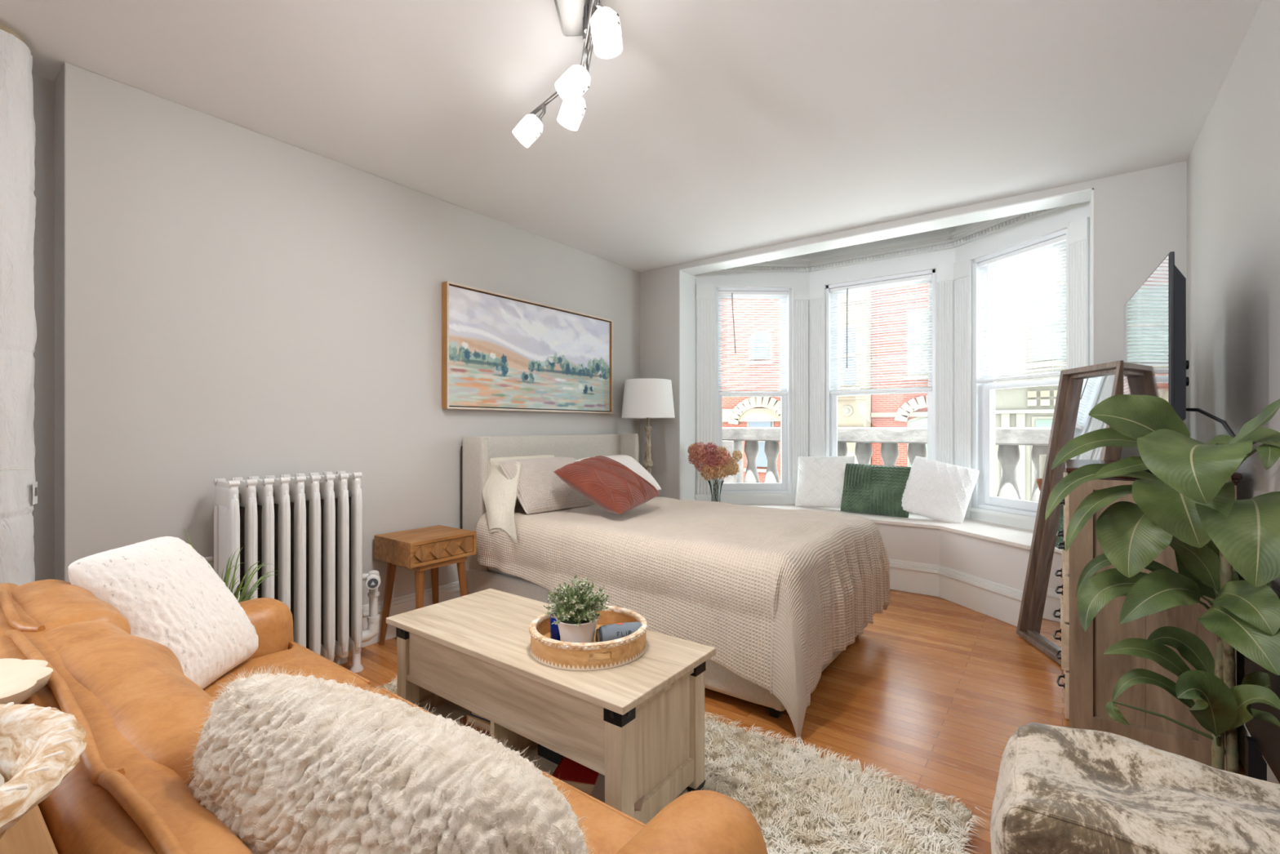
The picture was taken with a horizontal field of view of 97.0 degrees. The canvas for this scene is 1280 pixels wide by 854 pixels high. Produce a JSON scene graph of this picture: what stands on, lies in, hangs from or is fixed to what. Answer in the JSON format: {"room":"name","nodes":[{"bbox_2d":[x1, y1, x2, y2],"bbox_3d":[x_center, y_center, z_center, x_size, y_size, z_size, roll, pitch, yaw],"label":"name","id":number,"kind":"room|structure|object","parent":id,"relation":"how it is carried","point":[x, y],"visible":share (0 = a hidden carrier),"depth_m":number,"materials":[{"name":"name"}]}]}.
{"room":"studio apartment","nodes":[
{"label":"studio apartment","id":0,"kind":"room"},
{"bbox_2d":[31,73,54,581],"bbox_3d":[-3.344,-0.100,1.073,0.100,2.600,3.120,0,0,37],"label":"wall","id":1,"kind":"structure","parent":0,"point":[43,512],"depth_m":2.27,"materials":[{"name":"grey paint"}]},
{"bbox_2d":[54,62,639,605],"bbox_3d":[-1.168,-0.100,3.816,0.308,2.600,3.880,0,0,37],"label":"wall","id":2,"kind":"structure","parent":0,"point":[232,300],"depth_m":2.65,"materials":[{"name":"grey paint"}]},
{"bbox_2d":[387,582,394,631],"bbox_3d":[-1.403,0.930,3.196,0.015,0.441,0.050,0,0,10],"label":"power cord","id":3,"kind":"object","parent":2,"relation":"attached to","point":[393,583],"visible":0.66,"depth_m":3.20,"materials":[{"name":"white plastic"}]},
{"bbox_2d":[334,581,460,656],"bbox_3d":[-1.089,1.087,3.644,0.024,0.226,3.680,0,0,37],"label":"baseboard","id":4,"kind":"structure","parent":2,"relation":"attached to","point":[406,602],"depth_m":3.27,"materials":[{"name":"white paint"}]},
{"bbox_2d":[441,280,613,413],"bbox_3d":[-0.722,-0.500,4.099,0.056,0.777,1.583,0,0,37],"label":"framed painting","id":5,"kind":"object","parent":2,"relation":"attached to","point":[500,352],"visible":1,"depth_m":3.94,"materials":[{"name":"paint"}]},
{"bbox_2d":[0,0,1262,272],"bbox_3d":[-0.623,-1.475,1.463,3.996,0.150,7.000,0,0,37],"label":"ceiling","id":6,"kind":"structure","parent":0,"point":[716,128],"depth_m":2.35,"materials":[{"name":"white paint"}]},
{"bbox_2d":[512,0,622,147],"bbox_3d":[-0.268,-1.266,2.009,0.252,0.268,0.858,0,0,-22],"label":"track light","id":7,"kind":"object","parent":6,"relation":"attached to","point":[586,19],"visible":1,"depth_m":1.94,"materials":[{"name":"white glass"}]},
{"bbox_2d":[694,253,808,493],"bbox_3d":[1.010,-0.230,5.203,1.036,2.860,0.200,0,0,-2],"label":"wall","id":8,"kind":"structure","parent":0,"point":[715,277],"depth_m":5.11,"materials":[{"name":"white paint"}]},
{"bbox_2d":[695,283,808,503],"bbox_3d":[1.013,-0.296,5.113,1.036,1.976,0.080,0,0,-2],"label":"trim","id":9,"kind":"structure","parent":8,"relation":"attached to","point":[705,293],"depth_m":5.08,"materials":[{"name":"white paint"}]},
{"bbox_2d":[715,287,791,493],"bbox_3d":[1.022,-0.327,5.198,0.690,1.862,0.190,0,0,-2],"label":"window","id":10,"kind":"structure","parent":8,"relation":"in","point":[784,486],"depth_m":5.13,"materials":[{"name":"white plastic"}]},
{"bbox_2d":[718,291,787,395],"bbox_3d":[1.024,-0.759,5.122,0.630,0.934,0.053,0,0,-2],"label":"window blind","id":11,"kind":"object","parent":10,"relation":"attached to","point":[758,294],"visible":1,"depth_m":5.13,"materials":[{"name":"white plastic"}]},
{"bbox_2d":[717,257,810,271],"bbox_3d":[1.015,-1.450,5.066,1.036,0.100,0.075,0,0,-2],"label":"trim","id":12,"kind":"structure","parent":8,"relation":"attached to","point":[785,264],"depth_m":5.07,"materials":[{"name":"white paint"}]},
{"bbox_2d":[333,589,1244,853],"bbox_3d":[-0.324,1.250,1.864,3.996,0.100,8.000,0,0,37],"label":"floor","id":13,"kind":"structure","parent":0,"point":[934,695],"depth_m":2.49,"materials":[{"name":"brown wood"}]},
{"bbox_2d":[0,23,37,586],"bbox_3d":[-2.316,-0.100,1.996,0.272,2.600,0.268,0,0,37],"label":"pipe","id":14,"kind":"object","parent":13,"relation":"on","point":[18,324],"visible":0.73,"depth_m":1.99,"materials":[{"name":"white paint"}]},
{"bbox_2d":[0,804,57,853],"bbox_3d":[-1.192,0.807,0.786,1.650,0.785,0.374,0,0,37],"label":"console table","id":15,"kind":"object","parent":13,"relation":"on","point":[30,834],"visible":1,"depth_m":0.57,"materials":[{"name":"brown wood"}]},
{"bbox_2d":[0,657,53,704],"bbox_3d":[-0.969,0.387,0.767,0.238,0.056,0.238,0,0,37],"label":"scalloped dish","id":16,"kind":"object","parent":15,"relation":"on","point":[20,679],"visible":0.92,"depth_m":0.83,"materials":[{"name":"beige ceramic"}]},
{"bbox_2d":[0,702,86,839],"bbox_3d":[-0.726,0.364,0.452,0.408,0.102,0.408,0,0,37],"label":"bowl","id":17,"kind":"object","parent":15,"relation":"on","point":[40,746],"visible":1,"depth_m":0.57,"materials":[{"name":"beige wood"}]},
{"bbox_2d":[182,528,277,602],"bbox_3d":[-1.540,0.792,2.071,0.415,0.815,0.414,0,0,-7],"label":"potted grass","id":18,"kind":"object","parent":13,"relation":"on","point":[228,572],"depth_m":2.13,"materials":[{"name":"green plant"}]},
{"bbox_2d":[204,471,381,672],"bbox_3d":[-1.625,0.712,2.622,0.289,0.975,0.839,0,0,44],"label":"radiator","id":19,"kind":"object","parent":13,"relation":"on","point":[309,527],"visible":0.73,"depth_m":2.61,"materials":[{"name":"metal"}]},
{"bbox_2d":[374,524,476,644],"bbox_3d":[-1.196,0.898,3.169,0.364,0.606,0.406,0,0,37],"label":"nightstand","id":20,"kind":"object","parent":13,"relation":"on","point":[433,547],"visible":0.88,"depth_m":3.09,"materials":[{"name":"brown wood"}]},
{"bbox_2d":[621,377,675,475],"bbox_3d":[0.068,0.395,4.765,0.449,1.610,0.449,0,0,37],"label":"floor lamp","id":21,"kind":"object","parent":13,"relation":"on","point":[648,398],"visible":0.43,"depth_m":4.59,"materials":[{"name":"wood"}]},
{"bbox_2d":[461,433,867,718],"bbox_3d":[0.198,0.629,3.557,2.136,1.142,1.598,0,0,37],"label":"bed","id":22,"kind":"object","parent":13,"relation":"on","point":[477,451],"visible":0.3,"depth_m":3.49,"materials":[{"name":"fabric"}]},
{"bbox_2d":[475,497,889,742],"bbox_3d":[0.244,0.846,3.321,2.027,0.708,1.450,0,0,37],"label":"duvet","id":23,"kind":"object","parent":22,"relation":"on","point":[775,592],"visible":0.85,"depth_m":2.61,"materials":[{"name":"beige fabric"}]},
{"bbox_2d":[482,454,555,542],"bbox_3d":[-0.796,0.415,3.562,0.388,0.444,0.858,0,0,9],"label":"bed pillow","id":24,"kind":"object","parent":23,"relation":"on","point":[500,493],"visible":0.47,"depth_m":3.33,"materials":[{"name":"beige fabric"}]},
{"bbox_2d":[497,457,594,514],"bbox_3d":[-0.555,0.358,3.602,0.308,0.319,0.663,0,0,37],"label":"bed pillow","id":25,"kind":"object","parent":23,"relation":"on","point":[540,490],"visible":0.73,"depth_m":3.44,"materials":[{"name":"white fabric"}]},
{"bbox_2d":[553,455,659,514],"bbox_3d":[-0.187,0.336,3.402,0.441,0.302,0.526,0,0,27],"label":"knit cushion","id":26,"kind":"object","parent":23,"relation":"on","point":[608,483],"visible":1,"depth_m":3.25,"materials":[{"name":"red fabric"}]},
{"bbox_2d":[575,454,661,489],"bbox_3d":[-0.142,0.339,3.974,0.321,0.272,0.597,0,0,37],"label":"bed pillow","id":27,"kind":"object","parent":23,"relation":"on","point":[628,461],"visible":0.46,"depth_m":4.02,"materials":[{"name":"white fabric"}]},
{"bbox_2d":[375,677,989,853],"bbox_3d":[-0.337,1.176,1.802,2.364,0.047,1.695,0,0,37],"label":"shag rug","id":28,"kind":"object","parent":13,"relation":"on","point":[803,802],"visible":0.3,"depth_m":1.78,"materials":[{"name":"beige carpet"}]},
{"bbox_2d":[0,578,768,853],"bbox_3d":[-0.769,0.782,1.183,1.946,0.810,0.762,0,0,37],"label":"leather sofa","id":29,"kind":"object","parent":28,"relation":"on","point":[127,792],"visible":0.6,"depth_m":0.83,"materials":[{"name":"brown leather"}]},
{"bbox_2d":[10,578,130,634],"bbox_3d":[-1.335,0.550,1.304,0.550,0.336,0.185,0,0,37],"label":"cushion","id":30,"kind":"object","parent":29,"relation":"on","point":[42,606],"depth_m":1.22,"materials":[{"name":"orange leather"}]},
{"bbox_2d":[44,620,216,784],"bbox_3d":[-0.840,0.549,0.936,0.815,0.337,0.188,0,0,37],"label":"cushion","id":31,"kind":"object","parent":29,"relation":"on","point":[139,712],"depth_m":0.80,"materials":[{"name":"orange leather"}]},
{"bbox_2d":[67,536,258,688],"bbox_3d":[-1.314,0.520,1.576,0.303,0.380,0.422,0,0,-4],"label":"throw cushion","id":32,"kind":"object","parent":29,"relation":"on","point":[169,595],"visible":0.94,"depth_m":1.53,"materials":[{"name":"fabric"}]},
{"bbox_2d":[203,641,370,699],"bbox_3d":[-1.186,0.808,1.590,0.602,0.189,0.600,0,0,37],"label":"seat cushion","id":33,"kind":"object","parent":29,"relation":"on","point":[293,655],"depth_m":1.70,"materials":[{"name":"orange leather"}]},
{"bbox_2d":[180,662,595,853],"bbox_3d":[-0.301,0.531,0.661,0.556,0.476,0.300,0,0,20],"label":"cushion","id":34,"kind":"object","parent":29,"relation":"on","point":[290,764],"visible":0.94,"depth_m":0.58,"materials":[{"name":"fur"}]},
{"bbox_2d":[364,687,425,711],"bbox_3d":[-0.734,0.808,1.253,0.515,0.192,0.600,0,0,37],"label":"seat cushion","id":35,"kind":"object","parent":29,"relation":"on","point":[382,691],"depth_m":1.56,"materials":[{"name":"orange leather"}]},
{"bbox_2d":[542,773,644,853],"bbox_3d":[-0.269,0.809,0.905,0.637,0.188,0.600,0,0,37],"label":"seat cushion","id":36,"kind":"object","parent":29,"relation":"on","point":[610,828],"depth_m":1.04,"materials":[{"name":"orange leather"}]},
{"bbox_2d":[386,588,715,824],"bbox_3d":[-0.356,0.960,1.994,1.145,0.480,0.490,0,0,37],"label":"coffee table","id":37,"kind":"object","parent":28,"relation":"on","point":[638,724],"visible":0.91,"depth_m":1.77,"materials":[{"name":"brown wood"}]},
{"bbox_2d":[426,700,558,775],"bbox_3d":[-0.360,1.105,1.986,1.027,0.020,0.396,0,0,37],"label":"shelf","id":38,"kind":"object","parent":37,"relation":"attached to","point":[444,708],"depth_m":1.96,"materials":[{"name":"brown wood"}]},
{"bbox_2d":[537,743,563,764],"bbox_3d":[-0.257,1.076,1.888,0.140,0.038,0.100,0,0,37],"label":"case","id":39,"kind":"object","parent":37,"relation":"on","point":[556,757],"visible":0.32,"depth_m":1.85,"materials":[{"name":"black plastic"}]},
{"bbox_2d":[551,755,599,795],"bbox_3d":[-0.138,1.075,1.763,0.230,0.040,0.170,0,0,13],"label":"book","id":40,"kind":"object","parent":37,"relation":"on","point":[578,775],"visible":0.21,"depth_m":1.72,"materials":[{"name":"red paper"}]},
{"bbox_2d":[528,604,648,670],"bbox_3d":[-0.168,0.681,1.862,0.388,0.076,0.388,0,0,34],"label":"round tray","id":41,"kind":"object","parent":37,"relation":"on","point":[595,655],"visible":0.75,"depth_m":1.72,"materials":[{"name":"brown wood"}]},
{"bbox_2d":[550,611,560,640],"bbox_3d":[-0.271,0.667,1.889,0.056,0.085,0.056,0,0,37],"label":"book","id":42,"kind":"object","parent":41,"relation":"on","point":[554,631],"visible":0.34,"depth_m":1.86,"materials":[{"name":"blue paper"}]},
{"bbox_2d":[543,574,610,642],"bbox_3d":[-0.204,0.593,1.834,0.220,0.234,0.213,0,0,-2],"label":"potted plant","id":43,"kind":"object","parent":41,"relation":"on","point":[576,624],"visible":0.97,"depth_m":1.80,"materials":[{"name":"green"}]},
{"bbox_2d":[556,615,598,642],"bbox_3d":[-0.203,0.663,1.838,0.136,0.093,0.136,0,0,37],"label":"pot","id":44,"kind":"object","parent":43,"relation":"attached to","point":[571,630],"depth_m":1.79,"materials":[{"name":"white ceramic"}]},
{"bbox_2d":[595,622,642,642],"bbox_3d":[-0.067,0.671,1.824,0.152,0.075,0.074,0,0,-17],"label":"speaker","id":45,"kind":"object","parent":41,"relation":"on","point":[614,631],"visible":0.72,"depth_m":1.80},
{"bbox_3d":[-0.543,1.084,2.040,0.229,0.022,0.178,0,0,37],"label":"book","id":46,"kind":"object","parent":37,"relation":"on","visible":0},
{"bbox_2d":[457,715,490,736],"bbox_3d":[-0.533,1.062,2.020,0.200,0.022,0.140,0,0,41],"label":"book","id":47,"kind":"object","parent":46,"relation":"on","point":[463,721],"visible":0.11,"depth_m":2.00,"materials":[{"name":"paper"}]},
{"bbox_2d":[466,712,490,732],"bbox_3d":[-0.506,1.037,2.018,0.180,0.028,0.130,0,0,34],"label":"book","id":48,"kind":"object","parent":47,"relation":"on","point":[486,725],"visible":0.25,"depth_m":1.98,"materials":[{"name":"brown paper"}]},
{"bbox_2d":[470,711,490,722],"bbox_3d":[-0.491,1.010,2.026,0.180,0.026,0.140,0,0,31],"label":"book","id":49,"kind":"object","parent":48,"relation":"on","point":[472,713],"visible":0.12,"depth_m":1.99,"materials":[{"name":"blue paper"}]},
{"bbox_2d":[733,503,1033,591],"bbox_3d":[1.692,0.946,4.360,2.770,0.508,1.012,0,0,37],"label":"bench","id":50,"kind":"object","parent":13,"relation":"on","point":[999,553],"visible":0.16,"depth_m":3.90,"materials":[{"name":"white paint"}]},
{"bbox_2d":[687,441,742,502],"bbox_3d":[0.612,0.406,4.717,0.474,0.573,0.231,0,0,21],"label":"flower vase","id":51,"kind":"object","parent":50,"relation":"on","point":[717,457],"visible":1,"depth_m":4.67,"materials":[{"name":"clear glass"}]},
{"bbox_2d":[795,455,854,507],"bbox_3d":[1.579,0.465,4.850,0.484,0.439,0.213,0,0,30],"label":"throw cushion","id":52,"kind":"object","parent":50,"relation":"on","point":[820,479],"visible":0.88,"depth_m":4.81,"materials":[{"name":"white fabric"}]},
{"bbox_2d":[840,463,911,517],"bbox_3d":[1.881,0.500,4.519,0.531,0.396,0.208,0,0,37],"label":"throw cushion","id":53,"kind":"object","parent":50,"relation":"on","point":[869,489],"visible":0.98,"depth_m":4.47,"materials":[{"name":"green fabric"}]},
{"bbox_2d":[901,455,979,523],"bbox_3d":[2.225,0.473,4.240,0.536,0.496,0.241,0,0,37],"label":"throw cushion","id":54,"kind":"object","parent":50,"relation":"on","point":[936,490],"visible":0.99,"depth_m":4.17,"materials":[{"name":"white fabric"}]},
{"bbox_2d":[888,558,1022,626],"bbox_3d":[1.536,1.089,4.151,2.783,0.222,0.465,0,0,37],"label":"baseboard","id":55,"kind":"structure","parent":50,"relation":"attached to","point":[1002,602],"depth_m":3.83,"materials":[{"name":"white paint"}]},
{"bbox_2d":[1035,477,1042,490],"bbox_3d":[2.416,0.499,3.363,0.106,0.385,0.106,0,0,37],"label":"candle holder","id":56,"kind":"object","parent":50,"relation":"on","point":[1038,480],"visible":0.09,"depth_m":3.36,"materials":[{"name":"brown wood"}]},
{"bbox_2d":[1039,454,1046,478],"bbox_3d":[2.416,0.233,3.363,0.072,0.146,0.072,0,0,37],"label":"pillar candle","id":57,"kind":"object","parent":56,"relation":"on","point":[1042,457],"visible":0.34,"depth_m":3.35,"materials":[{"name":"white wax"}]},
{"bbox_2d":[1016,360,1123,665],"bbox_3d":[2.284,0.439,3.000,0.305,1.525,0.500,0,0,9],"label":"leaning mirror","id":58,"kind":"object","parent":13,"relation":"on","point":[1080,389],"visible":0.56,"depth_m":3.14,"materials":[{"name":"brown wood"}]},
{"bbox_2d":[990,722,1279,853],"bbox_3d":[1.100,0.986,1.198,0.613,0.452,0.541,0,0,37],"label":"ottoman","id":59,"kind":"object","parent":13,"relation":"on","point":[1060,789],"visible":1,"depth_m":1.19,"materials":[{"name":"fabric"}]},
{"bbox_2d":[1053,459,1242,770],"bbox_3d":[2.049,0.679,2.367,0.526,1.042,0.719,0,0,37],"label":"dresser","id":60,"kind":"object","parent":13,"relation":"on","point":[1091,676],"visible":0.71,"depth_m":2.15,"materials":[{"name":"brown wood"}]},
{"bbox_2d":[1123,251,1235,471],"bbox_3d":[1.996,-0.199,2.146,0.297,0.713,0.954,0,0,37],"label":"television","id":61,"kind":"object","parent":60,"relation":"on","point":[1155,363],"visible":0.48,"depth_m":1.92,"materials":[{"name":"black plastic"}]},
{"bbox_2d":[1044,394,1279,773],"bbox_3d":[1.499,0.551,1.624,0.546,1.298,0.488,0,0,37],"label":"plant","id":62,"kind":"object","parent":13,"relation":"on","point":[1188,504],"visible":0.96,"depth_m":1.60,"materials":[{"name":"green plant"}]},
{"bbox_2d":[1244,578,1279,783],"bbox_3d":[1.731,0.830,1.497,0.045,0.740,0.980,0,0,37],"label":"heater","id":63,"kind":"object","parent":13,"relation":"on","point":[1264,740],"visible":0.35,"depth_m":1.71,"materials":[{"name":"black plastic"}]},
{"bbox_2d":[808,226,955,464],"bbox_3d":[2.058,-0.230,4.853,1.165,2.860,0.200,0,0,37],"label":"wall","id":64,"kind":"structure","parent":0,"point":[947,255],"depth_m":4.77,"materials":[{"name":"white paint"}]},
{"bbox_2d":[826,269,935,460],"bbox_3d":[2.059,-0.327,4.845,0.876,1.862,0.190,0,0,37],"label":"window","id":65,"kind":"structure","parent":64,"relation":"in","point":[831,399],"depth_m":4.94,"materials":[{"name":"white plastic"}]},
{"bbox_2d":[830,274,932,394],"bbox_3d":[2.014,-0.759,4.784,0.816,0.934,0.053,0,0,37],"label":"window blind","id":66,"kind":"object","parent":65,"relation":"attached to","point":[928,277],"visible":1,"depth_m":4.78,"materials":[{"name":"white plastic"}]},
{"bbox_2d":[808,262,954,464],"bbox_3d":[2.004,-0.296,4.780,1.165,1.976,0.080,0,0,37],"label":"trim","id":67,"kind":"structure","parent":64,"relation":"attached to","point":[944,280],"depth_m":4.48,"materials":[{"name":"white paint"}]},
{"bbox_2d":[808,233,955,271],"bbox_3d":[1.976,-1.450,4.742,1.165,0.100,0.075,0,0,37],"label":"trim","id":68,"kind":"structure","parent":64,"relation":"attached to","point":[943,242],"depth_m":4.70,"materials":[{"name":"white paint"}]},
{"bbox_2d":[640,160,1186,500],"bbox_3d":[1.526,-0.100,4.168,3.588,2.600,0.293,0,0,37],"label":"wall","id":69,"kind":"structure","parent":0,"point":[1140,216],"depth_m":3.57,"materials":[{"name":"grey paint"}]},
{"bbox_2d":[977,234,1066,382],"bbox_3d":[2.627,-0.778,3.922,0.053,0.896,0.665,0,0,-16],"label":"window blind","id":70,"kind":"object","parent":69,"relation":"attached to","point":[1061,238],"visible":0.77,"depth_m":3.90,"materials":[{"name":"white plastic"}]},
{"bbox_2d":[955,200,1090,506],"bbox_3d":[2.701,-0.230,3.960,0.200,2.860,1.022,0,0,-16],"label":"wall","id":71,"kind":"structure","parent":0,"point":[1070,213],"depth_m":3.91,"materials":[{"name":"white paint"}]},
{"bbox_2d":[950,204,1068,247],"bbox_3d":[2.569,-1.450,3.923,0.075,0.100,1.022,0,0,-16],"label":"trim","id":72,"kind":"structure","parent":71,"relation":"attached to","point":[977,230],"depth_m":4.08,"materials":[{"name":"white paint"}]},
{"bbox_2d":[973,228,1067,516],"bbox_3d":[2.701,-0.327,3.943,0.190,1.862,0.725,0,0,-16],"label":"window","id":73,"kind":"structure","parent":71,"relation":"in","point":[984,393],"depth_m":4.24,"materials":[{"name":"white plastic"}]},
{"bbox_2d":[953,217,1089,530],"bbox_3d":[2.615,-0.296,3.936,0.080,1.976,1.022,0,0,-16],"label":"trim","id":74,"kind":"structure","parent":71,"relation":"attached to","point":[1078,231],"depth_m":4.05,"materials":[{"name":"white paint"}]},
{"bbox_2d":[1186,0,1279,685],"bbox_3d":[0.947,-0.100,0.292,0.120,2.600,7.000,0,0,37],"label":"wall","id":75,"kind":"structure","parent":0,"point":[1233,162],"depth_m":2.09,"materials":[{"name":"grey paint"}]},
{"bbox_2d":[1237,724,1279,783],"bbox_3d":[0.862,1.087,0.299,0.024,0.226,6.710,0,0,37],"label":"baseboard","id":76,"kind":"structure","parent":75,"relation":"attached to","point":[1242,731],"depth_m":1.99,"materials":[{"name":"white paint"}]},
{"bbox_3d":[2.090,1.450,4.055,11.500,6.700,0.400,0,0,37],"label":"wall","id":77,"kind":"structure","parent":0,"visible":0},
{"bbox_3d":[2.523,1.215,5.054,8.400,0.270,1.680,0,0,37],"label":"balcony slab","id":78,"kind":"object","parent":77,"relation":"attached to","visible":0},
{"bbox_2d":[722,426,1051,502],"bbox_3d":[2.834,0.542,5.471,8.000,1.075,0.260,0,0,37],"label":"balustrade","id":79,"kind":"object","parent":78,"relation":"on","point":[1008,440],"visible":0.15,"depth_m":5.65,"materials":[{"name":"stone"}]},
{"label":"outside","id":80,"kind":"structure","parent":0,"visible":0},
{"bbox_3d":[9.358,4.875,20.903,70.000,0.150,35.300,0,0,37],"label":"street","id":81,"kind":"object","parent":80,"visible":0},
{"bbox_2d":[721,298,780,483],"bbox_3d":[3.088,-3.500,30.024,13.040,16.600,4.180,0,0,37],"label":"brick building","id":82,"kind":"structure","parent":81,"relation":"on","point":[737,411],"depth_m":25.98,"materials":[{"name":"red brick"}]},
{"bbox_2d":[837,291,871,464],"bbox_3d":[9.216,-3.500,25.002,2.730,16.600,4.900,0,0,37],"label":"building","id":83,"kind":"structure","parent":81,"relation":"on","point":[853,411],"depth_m":22.67,"materials":[{"name":"red brick"}]},
{"bbox_2d":[871,283,928,466],"bbox_3d":[11.908,-0.375,23.443,3.430,10.350,4.180,0,0,37],"label":"building","id":84,"kind":"structure","parent":81,"relation":"on","point":[900,410],"depth_m":22.29,"materials":[{"name":"brick"}]},
{"bbox_2d":[995,247,1066,501],"bbox_3d":[17.993,-3.500,18.890,11.750,16.600,4.200,0,0,37],"label":"building","id":85,"kind":"structure","parent":81,"relation":"on","point":[1026,406],"depth_m":19.81,"materials":[{"name":"stone"}]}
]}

